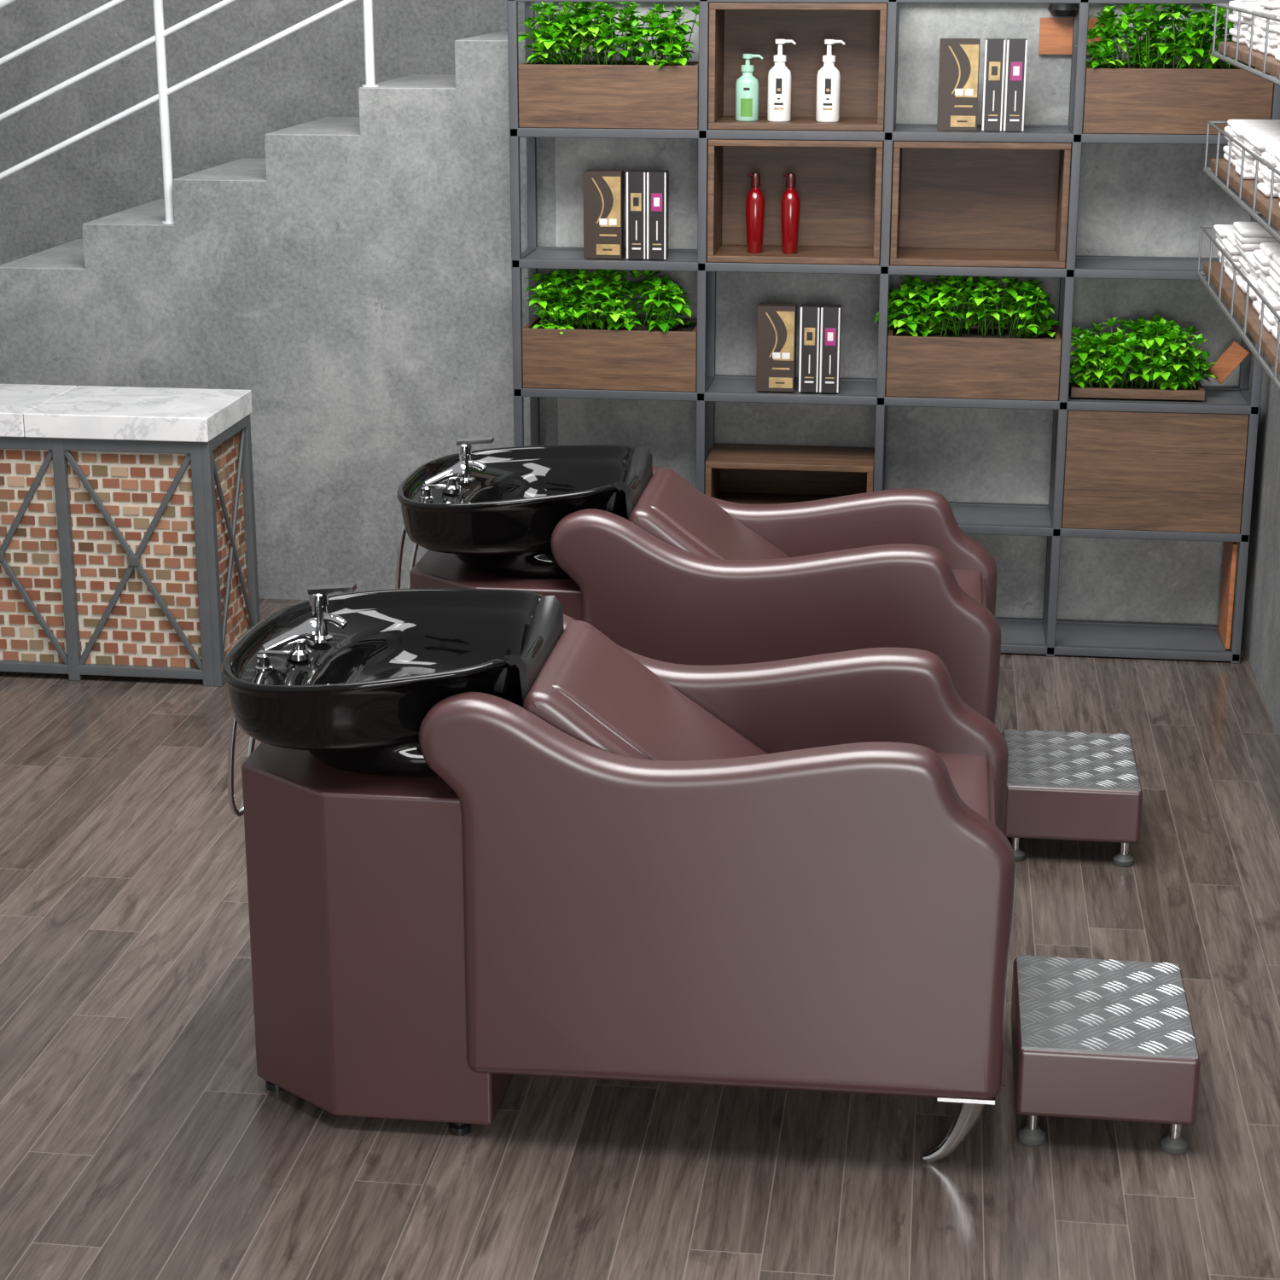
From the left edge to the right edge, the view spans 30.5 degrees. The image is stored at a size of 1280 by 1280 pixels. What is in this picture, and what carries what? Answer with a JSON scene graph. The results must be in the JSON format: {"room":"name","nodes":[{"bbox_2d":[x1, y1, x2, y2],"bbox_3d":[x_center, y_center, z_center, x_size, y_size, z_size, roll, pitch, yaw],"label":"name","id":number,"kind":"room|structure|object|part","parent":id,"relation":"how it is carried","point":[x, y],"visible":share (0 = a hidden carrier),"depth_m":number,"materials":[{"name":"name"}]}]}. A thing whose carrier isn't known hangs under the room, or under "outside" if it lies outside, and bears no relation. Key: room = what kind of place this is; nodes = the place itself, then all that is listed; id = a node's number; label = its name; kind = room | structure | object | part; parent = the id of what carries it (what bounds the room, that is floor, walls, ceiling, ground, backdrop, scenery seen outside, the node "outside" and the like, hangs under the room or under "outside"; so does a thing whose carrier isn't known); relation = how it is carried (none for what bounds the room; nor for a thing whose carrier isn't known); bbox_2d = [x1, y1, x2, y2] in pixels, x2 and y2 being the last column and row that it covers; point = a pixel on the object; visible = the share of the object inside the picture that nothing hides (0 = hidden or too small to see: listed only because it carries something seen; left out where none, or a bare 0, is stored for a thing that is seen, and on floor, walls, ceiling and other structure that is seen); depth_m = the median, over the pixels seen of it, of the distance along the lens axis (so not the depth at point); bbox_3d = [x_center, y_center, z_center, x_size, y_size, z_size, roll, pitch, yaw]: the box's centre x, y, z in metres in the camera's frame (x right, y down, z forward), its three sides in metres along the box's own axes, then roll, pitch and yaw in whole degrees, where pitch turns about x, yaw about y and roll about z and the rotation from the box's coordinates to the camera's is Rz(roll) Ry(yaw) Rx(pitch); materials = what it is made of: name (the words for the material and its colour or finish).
{"room":"salon","nodes":[
{"label":"salon","id":0,"kind":"room"},
{"bbox_2d":[0,0,552,265],"bbox_3d":[-1.028,-1.927,8.562,6.700,3.200,0.200,2,17,7],"label":"wall","id":1,"kind":"structure","parent":0,"point":[317,71],"depth_m":8.52,"materials":[{"name":"concrete"}]},
{"bbox_2d":[0,598,1279,1279],"bbox_3d":[-1.670,1.064,4.306,6.700,0.100,10.150,2,17,7],"label":"floor","id":2,"kind":"structure","parent":0,"point":[142,1136],"depth_m":4.56,"materials":[{"name":"brown wood"}]},
{"bbox_2d":[0,384,260,686],"bbox_3d":[-2.152,-0.354,7.414,1.810,0.842,0.465,2,17,7],"label":"counter","id":3,"kind":"object","parent":2,"relation":"on","point":[128,546],"depth_m":7.17,"materials":[{"name":"brick"}]},
{"bbox_2d":[0,30,558,599],"bbox_3d":[-2.144,-1.197,8.405,3.870,1.892,0.798,2,17,7],"label":"staircase","id":4,"kind":"structure","parent":2,"relation":"on","point":[354,277],"depth_m":7.89,"materials":[{"name":"concrete"}]},
{"bbox_2d":[0,0,378,224],"bbox_3d":[-2.103,-1.861,7.844,3.567,2.240,0.056,2,17,7],"label":"stair railing","id":5,"kind":"object","parent":4,"relation":"on","point":[160,32],"visible":0.97,"depth_m":7.76,"materials":[{"name":"white metal"}]},
{"bbox_2d":[221,583,1015,1162],"bbox_3d":[-0.047,0.410,4.622,1.536,0.975,0.680,2,17,7],"label":"chair","id":6,"kind":"object","parent":2,"relation":"on","point":[491,837],"visible":1,"depth_m":4.33,"materials":[{"name":"red leather"}]},
{"bbox_3d":[-0.708,0.041,4.512,0.068,0.038,0.036,2,17,7],"label":"temperature knob","id":7,"kind":"part","parent":6,"relation":"part of","materials":[{"name":"silver metal"}]},
{"bbox_2d":[307,583,356,642],"bbox_3d":[-0.615,-0.055,4.676,0.099,0.114,0.050,2,17,7],"label":"faucet","id":8,"kind":"object","parent":6,"relation":"on","point":[318,595],"depth_m":4.66,"materials":[{"name":"silver metal"}]},
{"bbox_2d":[221,587,543,776],"bbox_3d":[-0.488,0.079,4.583,0.590,0.244,0.680,2,17,7],"label":"basin","id":9,"kind":"object","parent":6,"relation":"in","point":[416,682],"depth_m":4.44,"materials":[{"name":"black ceramic"}]},
{"bbox_3d":[0.018,0.207,4.553,0.460,0.362,0.508,2,17,7],"label":"backrest","id":10,"kind":"part","parent":6,"relation":"part of","materials":[{"name":"red leather"}]},
{"bbox_2d":[551,628,756,761],"bbox_3d":[0.033,0.174,4.541,0.374,0.287,0.390,2,17,7],"label":"cushion","id":11,"kind":"object","parent":6,"relation":"on","point":[623,699],"depth_m":4.53,"materials":[{"name":"red leather"}]},
{"bbox_3d":[0.136,0.473,4.306,1.082,0.745,0.090,2,17,7],"label":"armrest panel","id":12,"kind":"part","parent":6,"relation":"part of","materials":[{"name":"red leather"}]},
{"bbox_3d":[0.213,0.306,4.866,1.082,0.745,0.090,2,17,7],"label":"armrest panel","id":13,"kind":"part","parent":6,"relation":"part of","materials":[{"name":"red leather"}]},
{"bbox_2d":[936,752,1005,1086],"bbox_3d":[0.228,0.523,4.618,0.981,0.499,0.540,2,17,7],"label":"seat cushion","id":14,"kind":"object","parent":6,"relation":"on","point":[978,779],"depth_m":4.65,"materials":[{"name":"red leather"}]},
{"bbox_2d":[395,436,1000,725],"bbox_3d":[0.140,-0.001,6.000,1.536,0.975,0.680,2,17,7],"label":"chair","id":15,"kind":"object","parent":2,"relation":"on","point":[667,570],"visible":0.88,"depth_m":5.65,"materials":[{"name":"red leather"}]},
{"bbox_3d":[-0.521,-0.370,5.890,0.068,0.038,0.036,2,17,7],"label":"temperature knob","id":16,"kind":"part","parent":15,"relation":"part of","materials":[{"name":"silver metal"}]},
{"bbox_2d":[456,436,494,482],"bbox_3d":[-0.427,-0.466,6.054,0.099,0.114,0.050,2,17,7],"label":"faucet","id":17,"kind":"object","parent":15,"relation":"on","point":[464,445],"depth_m":6.04,"materials":[{"name":"silver metal"}]},
{"bbox_2d":[396,444,639,576],"bbox_3d":[-0.300,-0.332,5.961,0.590,0.244,0.680,2,17,7],"label":"basin","id":18,"kind":"object","parent":15,"relation":"in","point":[562,510],"depth_m":5.75,"materials":[{"name":"black ceramic"}]},
{"bbox_3d":[0.205,-0.204,5.931,0.460,0.362,0.508,2,17,7],"label":"backrest","id":19,"kind":"part","parent":15,"relation":"part of","materials":[{"name":"red leather"}]},
{"bbox_2d":[649,472,785,560],"bbox_3d":[0.220,-0.237,5.919,0.374,0.287,0.390,2,17,7],"label":"cushion","id":20,"kind":"object","parent":15,"relation":"on","point":[695,516],"depth_m":5.90,"materials":[{"name":"red leather"}]},
{"bbox_3d":[0.324,0.063,5.683,1.082,0.745,0.090,2,17,7],"label":"armrest panel","id":21,"kind":"part","parent":15,"relation":"part of","materials":[{"name":"red leather"}]},
{"bbox_3d":[0.400,-0.105,6.244,1.082,0.745,0.090,2,17,7],"label":"armrest panel","id":22,"kind":"part","parent":15,"relation":"part of","materials":[{"name":"red leather"}]},
{"bbox_2d":[952,570,986,606],"bbox_3d":[0.416,0.113,5.996,0.981,0.499,0.540,2,17,7],"label":"seat cushion","id":23,"kind":"object","parent":15,"relation":"on","point":[972,582],"depth_m":6.01,"materials":[{"name":"red leather"}]},
{"bbox_2d":[507,0,1279,663],"bbox_3d":[0.770,-1.192,7.394,2.328,2.460,0.328,2,17,7],"label":"display shelf","id":24,"kind":"object","parent":2,"relation":"on","point":[1050,637],"visible":0.45,"depth_m":7.34,"materials":[{"name":"metal"}]},
{"bbox_2d":[517,1,698,128],"bbox_3d":[-0.091,-1.800,7.283,0.599,0.398,0.317,2,17,7],"label":"potted plant","id":25,"kind":"object","parent":24,"relation":"on","point":[646,92],"visible":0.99,"depth_m":7.21,"materials":[{"name":"green plant"}]},
{"bbox_2d":[522,268,697,391],"bbox_3d":[-0.096,-1.015,7.510,0.583,0.394,0.328,2,17,7],"label":"potted plant","id":26,"kind":"object","parent":24,"relation":"on","point":[564,346],"visible":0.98,"depth_m":7.45,"materials":[{"name":"green plant"}]},
{"bbox_2d":[583,168,669,259],"bbox_3d":[-0.044,-1.337,7.372,0.260,0.270,0.072,2,17,7],"label":"books","id":27,"kind":"object","parent":24,"relation":"on","point":[647,192],"visible":1,"depth_m":7.34,"materials":[{"name":"black cardboard"}]},
{"bbox_2d":[704,443,874,504],"bbox_3d":[0.492,-0.513,7.619,0.535,0.180,0.291,2,17,7],"label":"box","id":28,"kind":"object","parent":24,"relation":"on","point":[735,473],"visible":0.6,"depth_m":7.70,"materials":[{"name":"brown wood"}]},
{"bbox_2d":[707,139,884,265],"bbox_3d":[0.492,-1.388,7.359,0.535,0.375,0.291,2,17,7],"label":"box","id":29,"kind":"object","parent":24,"relation":"on","point":[839,183],"visible":0.7,"depth_m":7.46,"materials":[{"name":"brown wood"}]},
{"bbox_2d":[745,172,765,253],"bbox_3d":[0.361,-1.336,7.340,0.060,0.245,0.060,2,17,7],"label":"bottle","id":30,"kind":"object","parent":29,"relation":"in","point":[755,201],"visible":1,"depth_m":7.32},
{"bbox_2d":[780,173,800,253],"bbox_3d":[0.470,-1.332,7.326,0.060,0.245,0.060,2,17,7],"label":"bottle","id":31,"kind":"object","parent":29,"relation":"in","point":[790,202],"visible":1,"depth_m":7.31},
{"bbox_2d":[708,2,887,131],"bbox_3d":[0.492,-1.776,7.243,0.535,0.375,0.291,2,17,7],"label":"box","id":32,"kind":"object","parent":24,"relation":"on","point":[736,29],"visible":0.81,"depth_m":7.34,"materials":[{"name":"brown wood"}]},
{"bbox_2d":[735,53,762,121],"bbox_3d":[0.337,-1.703,7.233,0.085,0.200,0.054,2,17,7],"label":"pump bottle","id":33,"kind":"object","parent":32,"relation":"in","point":[747,86],"visible":1,"depth_m":7.22,"materials":[{"name":"green plastic"}]},
{"bbox_2d":[767,39,796,122],"bbox_3d":[0.435,-1.718,7.205,0.085,0.245,0.055,2,17,7],"label":"pump bottle","id":34,"kind":"object","parent":32,"relation":"in","point":[779,77],"visible":1,"depth_m":7.19,"materials":[{"name":"white plastic"}]},
{"bbox_2d":[815,39,844,122],"bbox_3d":[0.584,-1.713,7.186,0.085,0.245,0.055,2,17,7],"label":"pump bottle","id":35,"kind":"object","parent":32,"relation":"in","point":[829,77],"visible":1,"depth_m":7.17,"materials":[{"name":"white plastic"}]},
{"bbox_2d":[756,302,841,393],"bbox_3d":[0.502,-0.924,7.421,0.260,0.270,0.072,2,17,7],"label":"books","id":36,"kind":"object","parent":24,"relation":"on","point":[776,322],"visible":1,"depth_m":7.39,"materials":[{"name":"black cardboard"}]},
{"bbox_2d":[872,275,1061,400],"bbox_3d":[1.030,-0.978,7.386,0.598,0.394,0.282,2,17,7],"label":"potted plant","id":37,"kind":"object","parent":24,"relation":"on","point":[936,357],"visible":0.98,"depth_m":7.30,"materials":[{"name":"green plant"}]},
{"bbox_2d":[890,140,1071,267],"bbox_3d":[1.054,-1.367,7.288,0.533,0.375,0.291,2,17,7],"label":"box","id":38,"kind":"object","parent":24,"relation":"on","point":[978,204],"visible":0.82,"depth_m":7.40,"materials":[{"name":"brown wood"}]},
{"bbox_2d":[936,38,1027,131],"bbox_3d":[1.037,-1.685,7.122,0.260,0.270,0.072,2,17,7],"label":"books","id":39,"kind":"object","parent":24,"relation":"on","point":[959,58],"visible":1,"depth_m":7.09,"materials":[{"name":"black cardboard"}]},
{"bbox_2d":[1069,314,1218,400],"bbox_3d":[1.567,-0.891,7.356,0.499,0.246,0.263,2,17,7],"label":"potted plant","id":40,"kind":"object","parent":24,"relation":"on","point":[1161,340],"visible":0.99,"depth_m":7.33,"materials":[{"name":"green plant"}]},
{"bbox_2d":[1061,410,1248,533],"bbox_3d":[1.621,-0.565,7.450,0.548,0.375,0.292,2,17,7],"label":"wooden box","id":41,"kind":"object","parent":24,"relation":"on","point":[1124,470],"visible":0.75,"depth_m":7.31,"materials":[{"name":"brown wood"}]},
{"bbox_2d":[1076,0,1274,134],"bbox_3d":[1.601,-1.741,7.073,0.581,0.406,0.298,2,17,7],"label":"potted plant","id":42,"kind":"object","parent":24,"relation":"on","point":[1138,95],"visible":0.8,"depth_m":7.00,"materials":[{"name":"green plant"}]},
{"bbox_2d":[1207,340,1249,383],"bbox_3d":[1.854,-0.876,7.400,0.125,0.137,0.024,2,17,7],"label":"wooden block","id":43,"kind":"object","parent":24,"relation":"on","point":[1235,353],"visible":0.94,"depth_m":7.39,"materials":[{"name":"orange wood"}]},
{"bbox_2d":[1001,728,1142,866],"bbox_3d":[1.093,0.398,6.000,0.337,0.208,0.430,2,17,7],"label":"metal-topped footrest","id":44,"kind":"object","parent":2,"relation":"on","point":[1061,785],"visible":0.98,"depth_m":5.81,"materials":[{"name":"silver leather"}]},
{"bbox_3d":[1.093,0.302,5.971,0.329,0.007,0.424,2,17,7],"label":"tread plate","id":45,"kind":"part","parent":44,"relation":"part of","materials":[{"name":"metal"}]},
{"bbox_2d":[1010,954,1200,1154],"bbox_3d":[0.906,0.809,4.622,0.337,0.208,0.430,2,17,7],"label":"metal-topped footrest","id":46,"kind":"object","parent":2,"relation":"on","point":[1109,1039],"visible":1,"depth_m":4.44,"materials":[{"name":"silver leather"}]},
{"bbox_3d":[0.906,0.713,4.593,0.329,0.007,0.424,2,17,7],"label":"tread plate","id":47,"kind":"part","parent":46,"relation":"part of","materials":[{"name":"metal"}]},
{"bbox_2d":[552,1,1263,633],"bbox_3d":[0.903,-1.711,7.838,2.275,3.200,0.800,2,17,7],"label":"wall","id":48,"kind":"structure","parent":0,"point":[1137,200],"depth_m":7.66,"materials":[{"name":"grey concrete"}]},
{"bbox_2d":[1038,3,1110,54],"bbox_3d":[1.348,-1.926,7.240,0.220,0.235,0.100,2,17,7],"label":"wall lamp","id":49,"kind":"object","parent":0,"point":[1056,34],"depth_m":7.29,"materials":[{"name":"brown wood"}]},
{"bbox_2d":[1217,541,1238,649],"bbox_3d":[1.888,-0.170,7.543,0.015,0.345,0.240,2,17,7],"label":"wooden board","id":50,"kind":"object","parent":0,"point":[1230,550],"depth_m":7.48,"materials":[{"name":"brown wood"}]},
{"bbox_2d":[1241,354,1279,738],"bbox_3d":[1.540,-0.369,3.338,0.200,3.200,9.950,2,17,7],"label":"wall","id":51,"kind":"structure","parent":0,"point":[1260,637],"depth_m":7.18,"materials":[{"name":"concrete"}]},
{"bbox_2d":[1196,0,1279,391],"bbox_3d":[1.468,-1.024,4.836,0.350,1.000,2.386,2,17,7],"label":"towel rack","id":52,"kind":"object","parent":51,"relation":"attached to","point":[1247,276],"visible":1,"depth_m":5.36,"materials":[{"name":"silver metal"}]}
]}

